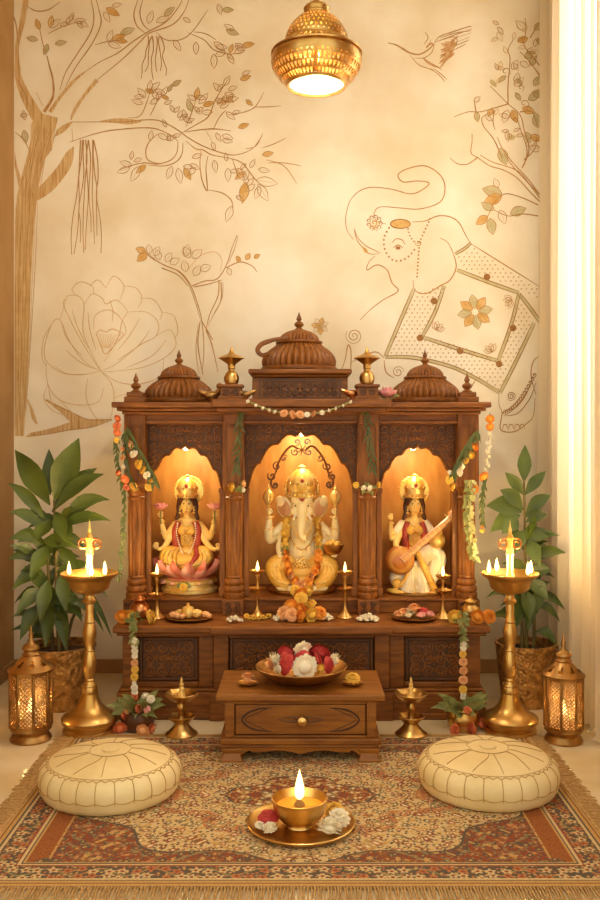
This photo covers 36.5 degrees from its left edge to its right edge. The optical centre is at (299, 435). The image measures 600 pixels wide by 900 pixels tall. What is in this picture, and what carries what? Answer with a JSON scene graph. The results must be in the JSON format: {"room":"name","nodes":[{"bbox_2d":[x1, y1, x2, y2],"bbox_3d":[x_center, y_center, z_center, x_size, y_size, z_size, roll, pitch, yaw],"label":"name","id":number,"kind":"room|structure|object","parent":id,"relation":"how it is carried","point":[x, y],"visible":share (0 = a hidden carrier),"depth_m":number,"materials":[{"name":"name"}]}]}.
{"room":"home prayer room","nodes":[
{"label":"home prayer room","id":0,"kind":"room"},
{"bbox_2d":[0,0,13,669],"bbox_3d":[-1.622,-0.750,3.600,0.100,4.100,2.800,0,0,0],"label":"wall","id":1,"kind":"structure","parent":0,"point":[6,6],"depth_m":4.87,"materials":[{"name":"paint"}]},
{"bbox_2d":[0,660,14,684],"bbox_3d":[-1.566,1.262,3.594,0.012,0.075,2.788,0,0,0],"label":"baseboard","id":2,"kind":"structure","parent":1,"relation":"attached to","point":[4,675],"depth_m":4.82,"materials":[{"name":"paint"}]},
{"bbox_2d":[14,0,539,658],"bbox_3d":[-0.071,-0.750,5.059,3.202,4.100,0.122,0,0,0],"label":"wall","id":3,"kind":"structure","parent":0,"point":[172,194],"depth_m":5.00,"materials":[{"name":"paint"}]},
{"bbox_2d":[14,659,497,672],"bbox_3d":[-0.071,1.262,4.994,3.002,0.075,0.012,0,0,0],"label":"baseboard","id":4,"kind":"structure","parent":3,"relation":"attached to","point":[103,665],"depth_m":4.99,"materials":[{"name":"paint"}]},
{"bbox_2d":[0,673,599,899],"bbox_3d":[0.000,1.330,2.260,4.400,0.060,5.720,0,0,0],"label":"floor","id":5,"kind":"structure","parent":0,"point":[584,759],"depth_m":3.73,"materials":[{"name":"stone"}]},
{"bbox_2d":[7,626,54,745],"bbox_3d":[-1.153,1.057,3.900,0.195,0.487,0.195,0,0,0],"label":"lantern","id":6,"kind":"object","parent":5,"relation":"on","point":[31,730],"visible":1,"depth_m":3.85,"materials":[{"name":"gold metal"}]},
{"bbox_2d":[25,698,36,726],"bbox_3d":[-1.153,1.176,3.900,0.047,0.129,0.047,0,0,0],"label":"candle","id":7,"kind":"object","parent":6,"relation":"on","point":[29,705],"depth_m":3.89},
{"bbox_2d":[8,438,111,712],"bbox_3d":[-1.152,0.655,4.400,0.509,1.290,0.346,0,0,0],"label":"potted plant","id":8,"kind":"object","parent":5,"relation":"on","point":[62,476],"visible":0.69,"depth_m":4.36,"materials":[{"name":"green plant"}]},
{"bbox_2d":[60,519,118,737],"bbox_3d":[-0.923,0.832,3.990,0.250,0.936,0.250,0,0,11],"label":"oil lamp","id":9,"kind":"object","parent":5,"relation":"on","point":[89,718],"visible":0.99,"depth_m":3.95,"materials":[{"name":"gold metal"}]},
{"bbox_2d":[113,722,126,732],"bbox_3d":[-0.784,1.272,3.965,0.065,0.057,0.043,0,0,-18],"label":"blossom","id":10,"kind":"object","parent":5,"relation":"on","point":[120,727],"visible":1,"depth_m":3.96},
{"bbox_2d":[106,689,164,732],"bbox_3d":[-0.722,1.214,4.032,0.260,0.171,0.218,0,0,0],"label":"flower pot","id":11,"kind":"object","parent":5,"relation":"on","point":[133,713],"visible":1,"depth_m":3.98,"materials":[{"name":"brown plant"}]},
{"bbox_2d":[136,724,149,734],"bbox_3d":[-0.677,1.274,3.934,0.062,0.063,0.041,0,0,38],"label":"blossom","id":12,"kind":"object","parent":5,"relation":"on","point":[142,729],"visible":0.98,"depth_m":3.93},
{"bbox_2d":[148,723,155,732],"bbox_3d":[-0.648,1.274,3.962,0.037,0.050,0.054,0,0,9],"label":"blossom","id":13,"kind":"object","parent":5,"relation":"on","point":[151,726],"visible":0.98,"depth_m":3.95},
{"bbox_2d":[165,677,198,739],"bbox_3d":[-0.509,1.169,3.928,0.148,0.261,0.147,0,0,0],"label":"oil lamp","id":14,"kind":"object","parent":5,"relation":"on","point":[181,730],"visible":1,"depth_m":3.91,"materials":[{"name":"gold metal"}]},
{"bbox_2d":[0,734,599,899],"bbox_3d":[0.000,1.292,3.222,2.116,0.014,1.415,0,0,0],"label":"rug","id":15,"kind":"object","parent":5,"relation":"on","point":[404,837],"visible":0.75,"depth_m":2.90,"materials":[{"name":"fabric"}]},
{"bbox_2d":[37,737,181,815],"bbox_3d":[-0.688,1.211,3.305,0.512,0.154,0.511,0,0,0],"label":"pouf","id":16,"kind":"object","parent":15,"relation":"on","point":[118,775],"visible":1,"depth_m":3.15,"materials":[{"name":"beige leather"}]},
{"bbox_2d":[216,670,384,762],"bbox_3d":[0.002,1.159,3.765,0.666,0.281,0.400,0,0,0],"label":"table","id":17,"kind":"object","parent":15,"relation":"on","point":[267,715],"visible":1,"depth_m":3.61,"materials":[{"name":"brown wood"}]},
{"bbox_2d":[238,679,257,686],"bbox_3d":[-0.213,1.012,3.720,0.086,0.014,0.086,0,0,0],"label":"dish","id":18,"kind":"object","parent":17,"relation":"on","point":[241,682],"visible":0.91,"depth_m":3.72,"materials":[{"name":"gold metal"}]},
{"bbox_2d":[241,672,255,682],"bbox_3d":[-0.213,0.987,3.721,0.064,0.043,0.064,0,0,37],"label":"blossom","id":19,"kind":"object","parent":18,"relation":"on","point":[248,677],"visible":1,"depth_m":3.71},
{"bbox_2d":[256,658,346,686],"bbox_3d":[0.006,0.985,3.780,0.382,0.068,0.382,0,0,0],"label":"bowl","id":20,"kind":"object","parent":17,"relation":"on","point":[290,679],"visible":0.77,"depth_m":3.66,"materials":[{"name":"gold metal"}]},
{"bbox_2d":[265,658,273,670],"bbox_3d":[-0.126,0.938,3.730,0.040,0.060,0.056,0,0,19],"label":"blossom","id":21,"kind":"object","parent":20,"relation":"in","point":[269,664],"visible":1,"depth_m":3.72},
{"bbox_2d":[269,651,280,667],"bbox_3d":[-0.101,0.935,3.782,0.055,0.086,0.086,0,0,-8],"label":"blossom","id":22,"kind":"object","parent":20,"relation":"on","point":[275,659],"visible":0.71,"depth_m":3.76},
{"bbox_2d":[274,662,280,674],"bbox_3d":[-0.089,0.947,3.699,0.033,0.055,0.052,0,0,-20],"label":"blossom","id":23,"kind":"object","parent":20,"relation":"on","point":[277,669],"visible":1,"depth_m":3.69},
{"bbox_2d":[277,645,295,657],"bbox_3d":[-0.055,0.908,3.767,0.083,0.087,0.055,0,0,12],"label":"rose","id":24,"kind":"object","parent":20,"relation":"in","point":[284,650],"visible":0.6,"depth_m":3.76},
{"bbox_2d":[279,653,293,675],"bbox_3d":[-0.055,0.932,3.705,0.060,0.088,0.089,0,0,-42],"label":"rose","id":25,"kind":"object","parent":20,"relation":"in","point":[286,663],"visible":0.99,"depth_m":3.68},
{"bbox_2d":[293,650,310,660],"bbox_3d":[0.009,0.923,3.734,0.085,0.085,0.054,0,0,22],"label":"rose","id":26,"kind":"object","parent":20,"relation":"in","point":[302,652],"visible":0.23,"depth_m":3.73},
{"bbox_2d":[293,641,311,655],"bbox_3d":[0.006,0.900,3.786,0.102,0.102,0.062,0,0,-36],"label":"blossom","id":27,"kind":"object","parent":20,"relation":"in","point":[303,645],"visible":0.48,"depth_m":3.77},
{"bbox_2d":[292,653,316,676],"bbox_3d":[0.019,0.933,3.689,0.107,0.109,0.067,0,0,2],"label":"blossom","id":28,"kind":"object","parent":20,"relation":"in","point":[305,665],"visible":0.96,"depth_m":3.67,"materials":[{"name":"plant"}]},
{"bbox_2d":[312,651,323,664],"bbox_3d":[0.071,0.918,3.722,0.050,0.075,0.075,0,0,-32],"label":"rose","id":29,"kind":"object","parent":20,"relation":"in","point":[319,658],"visible":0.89,"depth_m":3.70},
{"bbox_2d":[308,644,330,661],"bbox_3d":[0.078,0.903,3.766,0.097,0.085,0.064,0,0,-9],"label":"rose","id":30,"kind":"object","parent":20,"relation":"in","point":[320,649],"visible":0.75,"depth_m":3.75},
{"bbox_2d":[315,663,324,674],"bbox_3d":[0.078,0.945,3.691,0.036,0.050,0.050,0,0,27],"label":"marigold","id":31,"kind":"object","parent":20,"relation":"on","point":[320,667],"visible":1,"depth_m":3.68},
{"bbox_2d":[323,656,333,673],"bbox_3d":[0.117,0.941,3.740,0.046,0.075,0.072,0,0,4],"label":"rose","id":32,"kind":"object","parent":20,"relation":"on","point":[328,662],"visible":0.99,"depth_m":3.72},
{"bbox_2d":[330,653,340,665],"bbox_3d":[0.140,0.940,3.800,0.064,0.072,0.074,0,0,0],"label":"blossom","id":33,"kind":"object","parent":20,"relation":"on","point":[333,656],"visible":0.49,"depth_m":3.79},
{"bbox_2d":[342,680,362,686],"bbox_3d":[0.215,1.012,3.720,0.086,0.014,0.086,0,0,0],"label":"dish","id":34,"kind":"object","parent":17,"relation":"on","point":[360,682],"visible":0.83,"depth_m":3.71,"materials":[{"name":"gold metal"}]},
{"bbox_2d":[344,672,360,683],"bbox_3d":[0.215,0.988,3.721,0.065,0.041,0.067,0,0,38],"label":"marigold","id":35,"kind":"object","parent":34,"relation":"on","point":[352,677],"visible":1,"depth_m":3.71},
{"bbox_2d":[246,802,355,847],"bbox_3d":[0.003,1.277,3.000,0.360,0.022,0.360,0,0,0],"label":"brass tray","id":36,"kind":"object","parent":15,"relation":"on","point":[285,837],"visible":0.55,"depth_m":2.92,"materials":[{"name":"metal"}]},
{"bbox_2d":[254,821,264,828],"bbox_3d":[-0.129,1.261,2.950,0.037,0.023,0.036,0,0,-22],"label":"blossom","id":37,"kind":"object","parent":36,"relation":"on","point":[259,824],"visible":0.99,"depth_m":2.94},
{"bbox_2d":[257,809,278,823],"bbox_3d":[-0.103,1.250,2.985,0.075,0.046,0.074,0,0,-40],"label":"rose","id":38,"kind":"object","parent":36,"relation":"on","point":[266,815],"visible":0.92,"depth_m":2.97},
{"bbox_2d":[262,821,277,832],"bbox_3d":[-0.097,1.257,2.925,0.049,0.033,0.051,0,0,-32],"label":"blossom","id":39,"kind":"object","parent":36,"relation":"on","point":[269,827],"visible":1,"depth_m":2.92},
{"bbox_2d":[271,769,327,831],"bbox_3d":[-0.002,1.187,2.990,0.185,0.186,0.185,0,0,0],"label":"lamp","id":40,"kind":"object","parent":36,"relation":"on","point":[299,807],"visible":1,"depth_m":2.97,"materials":[{"name":"gold metal"}]},
{"bbox_2d":[317,816,341,834],"bbox_3d":[0.094,1.250,2.920,0.083,0.054,0.084,0,0,-20],"label":"blossom","id":41,"kind":"object","parent":36,"relation":"on","point":[329,825],"visible":1,"depth_m":2.91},
{"bbox_2d":[325,801,343,815],"bbox_3d":[0.114,1.252,3.060,0.063,0.042,0.064,0,0,21],"label":"marigold","id":42,"kind":"object","parent":36,"relation":"on","point":[332,805],"visible":0.69,"depth_m":3.05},
{"bbox_2d":[329,808,350,827],"bbox_3d":[0.129,1.249,2.983,0.073,0.051,0.075,0,0,-39],"label":"blossom","id":43,"kind":"object","parent":36,"relation":"on","point":[341,816],"visible":0.79,"depth_m":2.98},
{"bbox_2d":[418,735,560,812],"bbox_3d":[0.689,1.211,3.335,0.512,0.154,0.511,0,0,0],"label":"pouf","id":44,"kind":"object","parent":15,"relation":"on","point":[485,773],"visible":1,"depth_m":3.18,"materials":[{"name":"beige leather"}]},
{"bbox_2d":[111,313,490,720],"bbox_3d":[0.007,0.334,4.526,1.810,1.931,0.828,0,0,0],"label":"shrine","id":45,"kind":"object","parent":5,"relation":"on","point":[429,415],"visible":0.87,"depth_m":4.44,"materials":[{"name":"brown wood"}]},
{"bbox_2d":[114,609,127,623],"bbox_3d":[-0.820,0.835,4.205,0.072,0.068,0.044,0,0,14],"label":"marigold","id":46,"kind":"object","parent":45,"relation":"on","point":[120,615],"visible":0.98,"depth_m":4.19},
{"bbox_2d":[113,415,129,582],"bbox_3d":[-0.849,0.301,4.314,0.080,0.804,0.040,0,0,-4],"label":"garland","id":47,"kind":"object","parent":45,"relation":"hanging from","point":[123,479],"visible":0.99,"depth_m":4.31,"materials":[{"name":"green plant"}]},
{"bbox_2d":[124,610,136,619],"bbox_3d":[-0.784,0.835,4.204,0.069,0.068,0.053,0,0,21],"label":"marigold","id":48,"kind":"object","parent":45,"relation":"on","point":[128,612],"visible":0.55,"depth_m":4.19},
{"bbox_2d":[124,611,142,700],"bbox_3d":[-0.763,0.989,4.142,0.097,0.408,0.146,0,0,0],"label":"garland","id":49,"kind":"object","parent":45,"relation":"hanging from","point":[134,641],"visible":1,"depth_m":4.09,"materials":[{"name":"green plant"}]},
{"bbox_2d":[129,593,149,618],"bbox_3d":[-0.764,0.807,4.330,0.102,0.118,0.102,0,0,0],"label":"pot","id":50,"kind":"object","parent":45,"relation":"on","point":[139,604],"visible":0.9,"depth_m":4.30,"materials":[{"name":"orange metal"}]},
{"bbox_2d":[121,428,160,491],"bbox_3d":[-0.763,0.115,4.361,0.192,0.310,0.050,0,0,0],"label":"garland","id":51,"kind":"object","parent":45,"relation":"hanging from","point":[148,474],"visible":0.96,"depth_m":4.35,"materials":[{"name":"green plant"}]},
{"bbox_2d":[146,609,155,623],"bbox_3d":[-0.687,0.834,4.202,0.043,0.071,0.069,0,0,-8],"label":"marigold","id":52,"kind":"object","parent":45,"relation":"on","point":[151,616],"visible":1,"depth_m":4.18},
{"bbox_2d":[148,565,165,619],"bbox_3d":[-0.680,0.736,4.330,0.088,0.261,0.088,0,0,0],"label":"oil lamp","id":53,"kind":"object","parent":45,"relation":"on","point":[156,574],"visible":0.91,"depth_m":4.32,"materials":[{"name":"gold metal"}]},
{"bbox_2d":[177,581,190,591],"bbox_3d":[-0.578,0.746,4.504,0.079,0.057,0.031,0,0,15],"label":"posy","id":54,"kind":"object","parent":45,"relation":"on","point":[183,586],"visible":1,"depth_m":4.50,"materials":[{"name":"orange plant"}]},
{"bbox_2d":[152,474,219,594],"bbox_3d":[-0.569,0.493,4.665,0.364,0.597,0.367,0,0,0],"label":"statue","id":55,"kind":"object","parent":45,"relation":"on","point":[189,558],"visible":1,"depth_m":4.60,"materials":[{"name":"gold paint"}]},
{"bbox_2d":[165,603,212,621],"bbox_3d":[-0.522,0.827,4.300,0.226,0.078,0.226,0,0,0],"label":"plate","id":56,"kind":"object","parent":45,"relation":"on","point":[201,618],"depth_m":4.28,"materials":[{"name":"gold metal"}]},
{"bbox_2d":[192,609,201,617],"bbox_3d":[-0.487,0.837,4.295,0.051,0.041,0.051,0,0,22],"label":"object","id":57,"kind":"object","parent":56,"relation":"on","point":[196,613],"visible":1,"depth_m":4.28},
{"bbox_2d":[197,383,221,401],"bbox_3d":[-0.432,-0.211,4.459,0.148,0.099,0.059,0,0,0],"label":"bird ornament","id":58,"kind":"object","parent":45,"relation":"on","point":[210,395],"visible":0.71,"depth_m":4.45,"materials":[{"name":"gold metal"}]},
{"bbox_2d":[218,347,244,383],"bbox_3d":[-0.333,-0.342,4.420,0.105,0.185,0.105,0,0,45],"label":"urn finial","id":59,"kind":"object","parent":45,"relation":"on","point":[231,359],"visible":0.95,"depth_m":4.40,"materials":[{"name":"gold metal"}]},
{"bbox_2d":[218,347,244,365],"bbox_3d":[-0.333,-0.385,4.420,0.105,0.099,0.105,0,0,45],"label":"cup","id":60,"kind":"object","parent":59,"relation":"on","point":[231,359],"depth_m":4.40,"materials":[{"name":"gold metal"}]},
{"bbox_2d":[226,615,243,621],"bbox_3d":[-0.302,0.847,4.221,0.085,0.033,0.056,0,0,0],"label":"bunch","id":61,"kind":"object","parent":45,"relation":"on","point":[235,617],"visible":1,"depth_m":4.22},
{"bbox_2d":[228,480,245,492],"bbox_3d":[-0.305,0.245,4.394,0.089,0.064,0.053,0,0,0],"label":"posy","id":62,"kind":"object","parent":45,"relation":"on","point":[231,487],"visible":1,"depth_m":4.39,"materials":[{"name":"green plant"}]},
{"bbox_2d":[231,412,245,477],"bbox_3d":[-0.296,0.024,4.351,0.074,0.356,0.045,0,0,0],"label":"leaf spray","id":63,"kind":"object","parent":45,"relation":"hanging from","point":[235,468],"visible":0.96,"depth_m":4.35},
{"bbox_2d":[242,390,255,398],"bbox_3d":[-0.266,-0.212,4.419,0.108,0.072,0.043,0,0,0],"label":"bird ornament","id":64,"kind":"object","parent":45,"relation":"on","point":[246,394],"visible":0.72,"depth_m":4.41,"materials":[{"name":"gold metal"}]},
{"bbox_2d":[249,560,265,616],"bbox_3d":[-0.203,0.729,4.340,0.088,0.273,0.088,0,0,0],"label":"oil lamp","id":65,"kind":"object","parent":45,"relation":"on","point":[257,571],"visible":0.97,"depth_m":4.33,"materials":[{"name":"gold metal"}]},
{"bbox_2d":[244,613,270,619],"bbox_3d":[-0.202,0.857,4.314,0.133,0.022,0.080,0,0,0],"label":"ring","id":66,"kind":"object","parent":45,"relation":"on","point":[246,615],"visible":1,"depth_m":4.29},
{"bbox_2d":[277,606,288,619],"bbox_3d":[-0.080,0.827,4.256,0.071,0.064,0.046,0,0,35],"label":"blossom","id":67,"kind":"object","parent":45,"relation":"on","point":[281,611],"visible":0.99,"depth_m":4.25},
{"bbox_2d":[284,607,297,621],"bbox_3d":[-0.037,0.831,4.229,0.072,0.064,0.047,0,0,-16],"label":"blossom","id":68,"kind":"object","parent":45,"relation":"on","point":[290,614],"visible":0.99,"depth_m":4.22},
{"bbox_2d":[290,584,298,597],"bbox_3d":[-0.020,0.745,4.373,0.044,0.064,0.063,0,0,36],"label":"marigold","id":69,"kind":"object","parent":45,"relation":"on","point":[293,588],"visible":0.66,"depth_m":4.36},
{"bbox_2d":[246,399,351,418],"bbox_3d":[-0.004,-0.127,4.277,0.501,0.094,0.037,0,0,0],"label":"swag","id":70,"kind":"object","parent":45,"relation":"hanging from","point":[283,413],"visible":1,"depth_m":4.28,"materials":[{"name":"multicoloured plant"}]},
{"bbox_2d":[296,609,306,622],"bbox_3d":[0.006,0.835,4.226,0.054,0.067,0.072,0,0,27],"label":"marigold","id":71,"kind":"object","parent":45,"relation":"on","point":[300,614],"visible":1,"depth_m":4.21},
{"bbox_2d":[297,603,306,610],"bbox_3d":[0.010,0.812,4.257,0.043,0.069,0.071,0,0,-24],"label":"marigold","id":72,"kind":"object","parent":71,"relation":"on","point":[300,607],"visible":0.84,"depth_m":4.24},
{"bbox_2d":[113,613,489,635],"bbox_3d":[0.007,0.889,4.526,1.716,0.046,0.828,0,0,0],"label":"countertop","id":73,"kind":"structure","parent":45,"relation":"on","point":[217,625],"depth_m":4.14,"materials":[{"name":"brown wood"}]},
{"bbox_2d":[263,464,343,595],"bbox_3d":[0.006,0.468,4.654,0.403,0.649,0.336,0,0,-8],"label":"statue","id":74,"kind":"object","parent":45,"relation":"on","point":[301,500],"visible":0.93,"depth_m":4.58,"materials":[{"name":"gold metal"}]},
{"bbox_2d":[280,516,323,587],"bbox_3d":[0.011,0.584,4.576,0.226,0.355,0.154,0,0,0],"label":"marigold garland","id":75,"kind":"object","parent":74,"relation":"hanging from","point":[318,552],"visible":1,"depth_m":4.55,"materials":[{"name":"orange plant"}]},
{"bbox_2d":[322,539,343,554],"bbox_3d":[0.167,0.556,4.562,0.111,0.078,0.110,0,0,0],"label":"bowl","id":76,"kind":"object","parent":74,"relation":"on","point":[331,546],"depth_m":4.53,"materials":[{"name":"gold metal"}]},
{"bbox_2d":[304,585,313,596],"bbox_3d":[0.036,0.745,4.377,0.064,0.062,0.048,0,0,-37],"label":"marigold","id":77,"kind":"object","parent":45,"relation":"on","point":[309,588],"visible":0.82,"depth_m":4.37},
{"bbox_2d":[305,608,318,621],"bbox_3d":[0.052,0.833,4.238,0.069,0.070,0.050,0,0,-31],"label":"marigold","id":78,"kind":"object","parent":45,"relation":"on","point":[310,614],"visible":1,"depth_m":4.23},
{"bbox_2d":[314,606,326,619],"bbox_3d":[0.096,0.829,4.258,0.054,0.065,0.070,0,0,39],"label":"marigold","id":79,"kind":"object","parent":45,"relation":"on","point":[322,613],"visible":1,"depth_m":4.24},
{"bbox_2d":[336,563,353,618],"bbox_3d":[0.215,0.732,4.340,0.088,0.269,0.088,0,0,0],"label":"oil lamp","id":80,"kind":"object","parent":45,"relation":"on","point":[344,614],"visible":1,"depth_m":4.33,"materials":[{"name":"gold metal"}]},
{"bbox_2d":[341,383,360,398],"bbox_3d":[0.256,-0.216,4.419,0.121,0.081,0.049,0,0,0],"label":"bird ornament","id":81,"kind":"object","parent":45,"relation":"on","point":[351,394],"visible":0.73,"depth_m":4.41,"materials":[{"name":"orange metal"}]},
{"bbox_2d":[354,347,379,383],"bbox_3d":[0.325,-0.342,4.420,0.105,0.185,0.105,0,0,45],"label":"urn finial","id":82,"kind":"object","parent":45,"relation":"on","point":[366,377],"visible":0.98,"depth_m":4.40,"materials":[{"name":"gold metal"}]},
{"bbox_2d":[354,347,379,366],"bbox_3d":[0.325,-0.385,4.420,0.105,0.099,0.105,0,0,45],"label":"cup","id":83,"kind":"object","parent":82,"relation":"on","point":[366,359],"depth_m":4.40,"materials":[{"name":"gold metal"}]},
{"bbox_2d":[353,482,380,495],"bbox_3d":[0.322,0.255,4.393,0.137,0.069,0.035,0,0,0],"label":"posy","id":84,"kind":"object","parent":45,"relation":"on","point":[363,488],"visible":1,"depth_m":4.39,"materials":[{"name":"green plant"}]},
{"bbox_2d":[356,613,379,621],"bbox_3d":[0.315,0.845,4.252,0.117,0.038,0.076,0,0,0],"label":"bunch","id":85,"kind":"object","parent":45,"relation":"on","point":[368,616],"visible":1,"depth_m":4.24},
{"bbox_2d":[361,412,378,476],"bbox_3d":[0.331,0.024,4.351,0.086,0.356,0.046,0,0,0],"label":"leaf spray","id":86,"kind":"object","parent":45,"relation":"hanging from","point":[366,414],"visible":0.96,"depth_m":4.36,"materials":[{"name":"plant"}]},
{"bbox_2d":[378,387,398,401],"bbox_3d":[0.424,-0.201,4.440,0.131,0.078,0.090,0,0,23],"label":"ornament","id":87,"kind":"object","parent":45,"relation":"on","point":[387,393],"visible":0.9,"depth_m":4.42,"materials":[{"name":"pink"}]},
{"bbox_2d":[391,612,436,621],"bbox_3d":[0.539,0.858,4.300,0.214,0.016,0.214,0,0,0],"label":"plate","id":88,"kind":"object","parent":45,"relation":"on","point":[413,618],"visible":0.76,"depth_m":4.29,"materials":[{"name":"gold metal"}]},
{"bbox_2d":[407,603,420,611],"bbox_3d":[0.539,0.810,4.300,0.064,0.041,0.062,0,0,-2],"label":"blossom","id":89,"kind":"object","parent":88,"relation":"on","point":[413,607],"visible":1,"depth_m":4.29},
{"bbox_2d":[382,473,451,596],"bbox_3d":[0.577,0.497,4.662,0.376,0.615,0.356,0,0,-20],"label":"statue","id":90,"kind":"object","parent":45,"relation":"on","point":[408,576],"visible":0.99,"depth_m":4.56,"materials":[{"name":"ceramic"}]},
{"bbox_2d":[434,567,450,619],"bbox_3d":[0.680,0.741,4.330,0.088,0.251,0.088,0,0,0],"label":"oil lamp","id":91,"kind":"object","parent":45,"relation":"on","point":[442,615],"visible":0.94,"depth_m":4.32,"materials":[{"name":"gold metal"}]},
{"bbox_2d":[447,609,461,622],"bbox_3d":[0.715,0.834,4.204,0.070,0.069,0.050,0,0,3],"label":"marigold","id":92,"kind":"object","parent":45,"relation":"on","point":[453,614],"visible":0.91,"depth_m":4.19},
{"bbox_2d":[453,610,469,699],"bbox_3d":[0.734,0.987,4.147,0.081,0.407,0.156,0,0,12],"label":"garland","id":93,"kind":"object","parent":45,"relation":"hanging from","point":[463,679],"visible":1,"depth_m":4.09,"materials":[{"name":"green plant"}]},
{"bbox_2d":[446,430,480,493],"bbox_3d":[0.781,0.124,4.359,0.168,0.309,0.050,0,0,0],"label":"garland","id":94,"kind":"object","parent":45,"relation":"hanging from","point":[471,445],"visible":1,"depth_m":4.35,"materials":[{"name":"green plant"}]},
{"bbox_2d":[461,596,479,618],"bbox_3d":[0.812,0.814,4.335,0.090,0.104,0.090,0,0,0],"label":"pot","id":95,"kind":"object","parent":45,"relation":"on","point":[469,606],"visible":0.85,"depth_m":4.31,"materials":[{"name":"gold metal"}]},
{"bbox_2d":[462,480,480,563],"bbox_3d":[0.816,0.408,4.347,0.085,0.399,0.052,0,0,0],"label":"leaf garland","id":96,"kind":"object","parent":45,"relation":"hanging from","point":[468,513],"visible":1,"depth_m":4.34},
{"bbox_2d":[471,609,483,623],"bbox_3d":[0.825,0.834,4.203,0.071,0.068,0.044,0,0,42],"label":"marigold","id":97,"kind":"object","parent":45,"relation":"on","point":[477,615],"visible":1,"depth_m":4.19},
{"bbox_2d":[478,415,494,532],"bbox_3d":[0.882,0.176,4.311,0.077,0.570,0.042,0,0,0],"label":"garland","id":98,"kind":"object","parent":45,"relation":"hanging from","point":[489,419],"visible":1,"depth_m":4.31,"materials":[{"name":"green plant"}]},
{"bbox_2d":[483,609,495,623],"bbox_3d":[0.875,0.834,4.196,0.070,0.070,0.043,0,0,-36],"label":"marigold","id":99,"kind":"object","parent":45,"relation":"on","point":[489,616],"visible":1,"depth_m":4.18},
{"label":"marigold","id":100,"kind":"object","parent":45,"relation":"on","visible":0},
{"bbox_2d":[284,599,297,609],"bbox_3d":[-0.041,0.801,4.285,0.072,0.068,0.043,0,0,13],"label":"marigold","id":101,"kind":"object","parent":100,"relation":"on","point":[290,603],"visible":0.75,"depth_m":4.27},
{"bbox_2d":[294,592,307,605],"bbox_3d":[0.003,0.771,4.285,0.069,0.071,0.045,0,0,31],"label":"marigold","id":102,"kind":"object","parent":100,"relation":"on","point":[300,597],"visible":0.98,"depth_m":4.27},
{"bbox_2d":[294,587,306,594],"bbox_3d":[0.003,0.752,4.333,0.064,0.063,0.042,0,0,-34],"label":"marigold","id":103,"kind":"object","parent":102,"relation":"on","point":[303,590],"visible":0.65,"depth_m":4.33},
{"label":"marigold","id":104,"kind":"object","parent":45,"relation":"on","visible":0},
{"bbox_2d":[305,599,316,609],"bbox_3d":[0.048,0.800,4.278,0.054,0.067,0.069,0,0,-7],"label":"marigold","id":105,"kind":"object","parent":104,"relation":"on","point":[310,604],"visible":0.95,"depth_m":4.26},
{"bbox_2d":[394,678,428,739],"bbox_3d":[0.482,1.169,3.928,0.148,0.261,0.147,0,0,0],"label":"oil lamp","id":106,"kind":"object","parent":5,"relation":"on","point":[410,730],"visible":0.99,"depth_m":3.91,"materials":[{"name":"gold metal"}]},
{"bbox_2d":[450,723,459,733],"bbox_3d":[0.672,1.275,3.947,0.038,0.056,0.048,0,0,21],"label":"blossom","id":107,"kind":"object","parent":5,"relation":"on","point":[454,729],"visible":0.99,"depth_m":3.94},
{"bbox_2d":[431,691,487,732],"bbox_3d":[0.720,1.214,4.027,0.253,0.172,0.197,0,0,-14],"label":"flower pot","id":108,"kind":"object","parent":5,"relation":"on","point":[459,713],"visible":0.99,"depth_m":3.99,"materials":[{"name":"gold metal"}]},
{"bbox_2d":[466,721,476,734],"bbox_3d":[0.746,1.273,3.952,0.044,0.069,0.066,0,0,25],"label":"blossom","id":109,"kind":"object","parent":5,"relation":"on","point":[471,729],"visible":0.93,"depth_m":3.94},
{"bbox_2d":[478,716,485,728],"bbox_3d":[0.810,1.268,4.019,0.051,0.070,0.076,0,0,-6],"label":"blossom","id":110,"kind":"object","parent":5,"relation":"on","point":[481,724],"visible":0.57,"depth_m":4.00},
{"bbox_2d":[481,523,538,737],"bbox_3d":[0.921,0.832,3.990,0.250,0.936,0.250,0,0,-11],"label":"oil lamp","id":111,"kind":"object","parent":5,"relation":"on","point":[508,718],"visible":0.99,"depth_m":3.96,"materials":[{"name":"gold metal"}]},
{"bbox_2d":[486,446,564,709],"bbox_3d":[1.106,0.672,4.415,0.328,1.256,0.320,0,0,32],"label":"potted plant","id":112,"kind":"object","parent":5,"relation":"on","point":[534,654],"visible":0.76,"depth_m":4.39,"materials":[{"name":"green plant"}]},
{"bbox_2d":[542,634,585,746],"bbox_3d":[1.123,1.073,3.880,0.181,0.454,0.181,0,0,0],"label":"lantern","id":113,"kind":"object","parent":5,"relation":"on","point":[564,731],"visible":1,"depth_m":3.83,"materials":[{"name":"gold metal"}]},
{"bbox_2d":[558,702,568,727],"bbox_3d":[1.123,1.181,3.880,0.044,0.119,0.044,0,0,0],"label":"candle","id":114,"kind":"object","parent":113,"relation":"on","point":[564,708],"depth_m":3.87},
{"bbox_3d":[-0.071,-2.840,3.660,3.202,0.080,2.920,0,0,0],"label":"ceiling","id":115,"kind":"structure","parent":0,"visible":0},
{"bbox_2d":[271,0,361,97],"bbox_3d":[0.065,-2.081,3.600,0.361,1.438,0.361,0,0,0],"label":"pendant lamp","id":116,"kind":"object","parent":115,"relation":"hanging from","point":[318,77],"visible":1,"depth_m":3.51,"materials":[{"name":"gold metal"}]},
{"bbox_2d":[290,71,342,94],"bbox_3d":[0.065,-1.407,3.600,0.214,0.032,0.214,0,0,0],"label":"diffuser","id":117,"kind":"object","parent":116,"relation":"attached to","point":[327,82],"depth_m":3.58,"materials":[{"name":"white glass"}]},
{"bbox_2d":[536,0,599,750],"bbox_3d":[1.298,-0.747,4.237,0.138,4.069,1.474,0,0,2],"label":"curtain","id":118,"kind":"object","parent":115,"relation":"hanging from","point":[569,30],"visible":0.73,"depth_m":4.31,"materials":[{"name":"white fabric"}]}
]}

